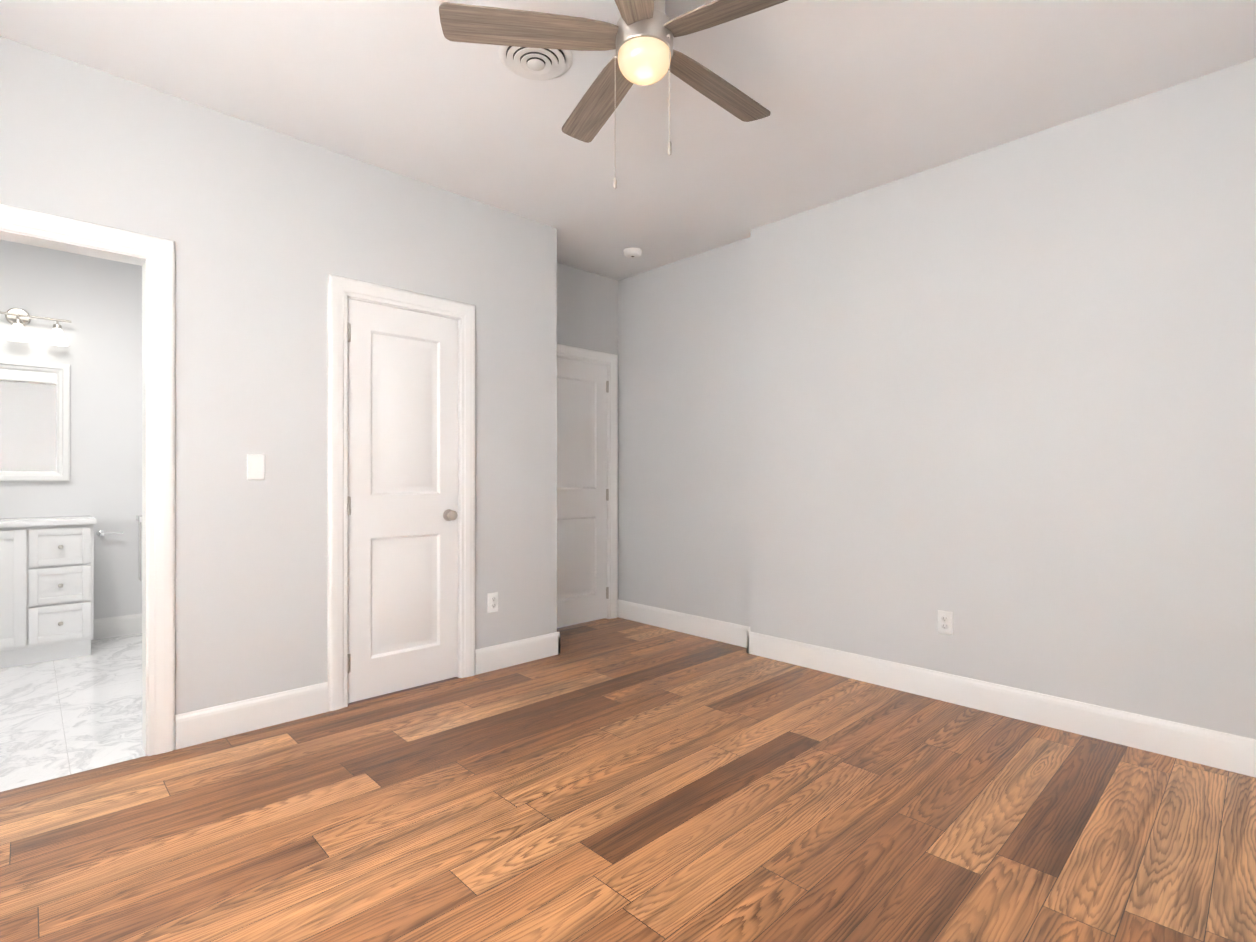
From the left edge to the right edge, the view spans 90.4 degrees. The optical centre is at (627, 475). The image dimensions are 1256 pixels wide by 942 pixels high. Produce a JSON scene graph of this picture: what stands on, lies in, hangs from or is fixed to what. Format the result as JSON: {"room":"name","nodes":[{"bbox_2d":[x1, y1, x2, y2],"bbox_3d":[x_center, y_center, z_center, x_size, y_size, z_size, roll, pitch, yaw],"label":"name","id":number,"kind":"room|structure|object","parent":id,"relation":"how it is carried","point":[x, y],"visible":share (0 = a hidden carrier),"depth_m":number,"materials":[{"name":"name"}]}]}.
{"room":"empty bedroom","nodes":[
{"label":"empty bedroom","id":0,"kind":"room"},
{"bbox_2d":[0,240,141,618],"bbox_3d":[-4.162,-0.225,4.081,2.660,2.750,0.120,0,0,-44],"label":"wall","id":1,"kind":"structure","parent":0,"point":[96,302],"depth_m":4.39,"materials":[{"name":"paint"}]},
{"bbox_2d":[0,358,69,480],"bbox_3d":[-4.076,-0.365,4.056,0.660,0.800,0.030,0,0,-44],"label":"mirror","id":2,"kind":"object","parent":1,"relation":"attached to","point":[34,420],"visible":0.96,"depth_m":4.17,"materials":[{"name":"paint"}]},
{"bbox_2d":[0,308,70,345],"bbox_3d":[-3.985,-0.997,4.070,0.520,0.225,0.139,0,0,-44],"label":"sconce","id":3,"kind":"object","parent":1,"relation":"attached to","point":[18,319],"visible":1,"depth_m":4.10,"materials":[{"name":"white glass"}]},
{"bbox_2d":[97,530,122,536],"bbox_3d":[-3.676,0.405,4.423,0.144,0.048,0.062,0,0,-44],"label":"toilet paper holder","id":4,"kind":"object","parent":1,"relation":"attached to","point":[100,533],"visible":1,"depth_m":4.41,"materials":[{"name":"silver metal"}]},
{"bbox_2d":[91,613,141,639],"bbox_3d":[-4.115,1.079,4.031,2.420,0.142,0.016,0,0,-44],"label":"baseboard","id":5,"kind":"structure","parent":1,"relation":"attached to","point":[109,627],"depth_m":4.46,"materials":[{"name":"paint"}]},
{"bbox_2d":[0,633,145,791],"bbox_3d":[-3.276,1.200,3.164,2.660,0.100,2.670,0,0,-44],"label":"floor","id":6,"kind":"structure","parent":0,"point":[64,717],"depth_m":3.02,"materials":[{"name":"tile"}]},
{"bbox_2d":[0,515,95,667],"bbox_3d":[-3.924,0.622,3.841,0.954,1.057,0.547,0,0,-44],"label":"bathroom vanity","id":7,"kind":"object","parent":6,"relation":"on","point":[46,584],"visible":1,"depth_m":3.84,"materials":[{"name":"paint"}]},
{"bbox_2d":[136,515,141,581],"bbox_3d":[-3.166,0.718,4.439,0.460,0.865,0.714,0,0,-44],"label":"toilet","id":8,"kind":"object","parent":6,"relation":"on","point":[139,518],"visible":0.06,"depth_m":4.46,"materials":[{"name":"ceramic"}]},
{"bbox_2d":[0,36,556,714],"bbox_3d":[-1.780,-0.225,2.838,3.556,2.750,0.120,0,0,-44],"label":"wall","id":9,"kind":"structure","parent":0,"point":[266,230],"depth_m":2.88,"materials":[{"name":"paint"}]},
{"bbox_2d":[0,204,174,755],"bbox_3d":[-2.317,0.080,2.318,1.015,2.139,0.159,0,0,-44],"label":"door frame","id":10,"kind":"structure","parent":9,"relation":"attached to","point":[158,253],"depth_m":2.57,"materials":[{"name":"paint"}]},
{"bbox_2d":[175,682,328,749],"bbox_3d":[-1.686,1.079,2.834,0.610,0.142,0.016,0,0,-44],"label":"baseboard","id":11,"kind":"structure","parent":9,"relation":"attached to","point":[196,727],"depth_m":2.81,"materials":[{"name":"paint"}]},
{"bbox_2d":[247,454,264,479],"bbox_3d":[-1.690,-0.040,2.834,0.072,0.117,0.010,0,0,-44],"label":"switch plate","id":12,"kind":"object","parent":9,"relation":"attached to","point":[255,466],"visible":1,"depth_m":2.83,"materials":[{"name":"white plastic"}]},
{"bbox_2d":[327,274,474,710],"bbox_3d":[-1.223,0.119,3.377,0.656,2.062,0.120,0,0,-44],"label":"door frame","id":13,"kind":"structure","parent":9,"relation":"attached to","point":[458,319],"depth_m":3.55,"materials":[{"name":"paint"}]},
{"bbox_2d":[348,299,457,702],"bbox_3d":[-1.181,0.125,3.322,0.626,2.030,0.098,0,0,-44],"label":"closet door","id":14,"kind":"structure","parent":9,"relation":"in","point":[402,499],"depth_m":3.32,"materials":[{"name":"paint"}]},
{"bbox_2d":[487,592,497,612],"bbox_3d":[-0.800,0.750,3.696,0.072,0.117,0.008,0,0,-44],"label":"electrical outlet","id":15,"kind":"object","parent":9,"relation":"attached to","point":[492,602],"visible":1,"depth_m":3.69,"materials":[{"name":"white plastic"}]},
{"bbox_2d":[475,632,559,674],"bbox_3d":[-0.664,1.079,3.823,0.614,0.142,0.016,0,0,-44],"label":"baseboard","id":16,"kind":"structure","parent":9,"relation":"attached to","point":[499,656],"depth_m":3.79,"materials":[{"name":"paint"}]},
{"bbox_2d":[557,262,617,354],"bbox_3d":[-0.485,-0.225,4.786,1.254,2.750,0.120,0,0,-44],"label":"wall","id":17,"kind":"structure","parent":0,"point":[587,309],"depth_m":4.86,"materials":[{"name":"paint"}]},
{"bbox_2d":[557,357,608,627],"bbox_3d":[-0.425,0.126,4.750,0.776,2.030,0.098,0,0,-44],"label":"entry door","id":18,"kind":"structure","parent":17,"relation":"in","point":[582,500],"depth_m":4.84,"materials":[{"name":"paint"}]},
{"bbox_2d":[557,344,617,618],"bbox_3d":[-0.478,0.081,4.793,0.960,2.139,0.159,0,0,-44],"label":"door frame","id":19,"kind":"structure","parent":17,"relation":"attached to","point":[608,359],"depth_m":5.03,"materials":[{"name":"paint"}]},
{"bbox_2d":[0,617,1255,941],"bbox_3d":[-0.096,1.199,1.913,4.690,0.100,4.790,0,0,-44],"label":"floor","id":20,"kind":"structure","parent":0,"point":[618,779],"depth_m":2.06,"materials":[{"name":"brown wood"}]},
{"bbox_2d":[0,0,1255,279],"bbox_3d":[-0.952,-1.661,2.512,5.090,0.120,6.840,0,0,-44],"label":"ceiling","id":21,"kind":"structure","parent":0,"point":[854,96],"depth_m":2.57,"materials":[{"name":"paint"}]},
{"bbox_2d":[498,45,572,79],"bbox_3d":[-0.351,-1.581,2.375,0.280,0.040,0.280,0,0,-44],"label":"ceiling vent","id":22,"kind":"object","parent":21,"relation":"in","point":[536,63],"visible":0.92,"depth_m":2.37,"materials":[{"name":"white plastic"}]},
{"bbox_2d":[439,0,787,188],"bbox_3d":[0.087,-1.271,2.037,1.182,0.659,1.235,0,0,-44],"label":"fan","id":23,"kind":"object","parent":21,"relation":"hanging from","point":[640,35],"visible":1,"depth_m":1.97,"materials":[{"name":"brown wood"}]},
{"bbox_2d":[624,247,641,257],"bbox_3d":[0.034,-1.579,4.427,0.132,0.040,0.132,0,0,-44],"label":"smoke detector","id":24,"kind":"object","parent":21,"relation":"attached to","point":[632,252],"visible":0.98,"depth_m":4.39,"materials":[{"name":"white plastic"}]},
{"bbox_2d":[618,237,749,626],"bbox_3d":[0.437,-0.225,4.649,0.120,2.750,1.360,0,0,-44],"label":"wall","id":25,"kind":"structure","parent":0,"point":[683,435],"depth_m":4.56,"materials":[{"name":"paint"}]},
{"bbox_2d":[618,599,749,647],"bbox_3d":[0.388,1.079,4.601,0.016,0.142,1.360,0,0,-44],"label":"baseboard","id":26,"kind":"structure","parent":25,"relation":"attached to","point":[719,630],"depth_m":4.56,"materials":[{"name":"paint"}]},
{"bbox_2d":[750,58,1255,738],"bbox_3d":[2.025,-0.225,2.936,0.220,2.750,3.310,0,0,-44],"label":"wall","id":27,"kind":"structure","parent":0,"point":[1002,402],"depth_m":2.91,"materials":[{"name":"paint"}]},
{"bbox_2d":[938,610,952,634],"bbox_3d":[1.622,0.750,3.188,0.008,0.117,0.072,0,0,-44],"label":"electrical outlet","id":28,"kind":"object","parent":27,"relation":"attached to","point":[945,622],"visible":1,"depth_m":3.18,"materials":[{"name":"white plastic"}]},
{"bbox_2d":[747,631,1255,777],"bbox_3d":[1.893,1.079,2.902,0.016,0.142,3.206,0,0,-44],"label":"baseboard","id":29,"kind":"structure","parent":27,"relation":"attached to","point":[1217,749],"depth_m":2.90,"materials":[{"name":"paint"}]},
{"bbox_3d":[-0.719,-0.225,4.212,0.120,2.750,0.380,0,0,-44],"label":"wall","id":30,"kind":"structure","parent":0,"visible":0},
{"bbox_2d":[558,632,559,653],"bbox_3d":[-0.623,1.079,4.210,0.016,0.142,0.516,0,0,-44],"label":"baseboard","id":31,"kind":"structure","parent":30,"relation":"attached to","point":[558,642],"depth_m":4.02,"materials":[{"name":"paint"}]}
]}

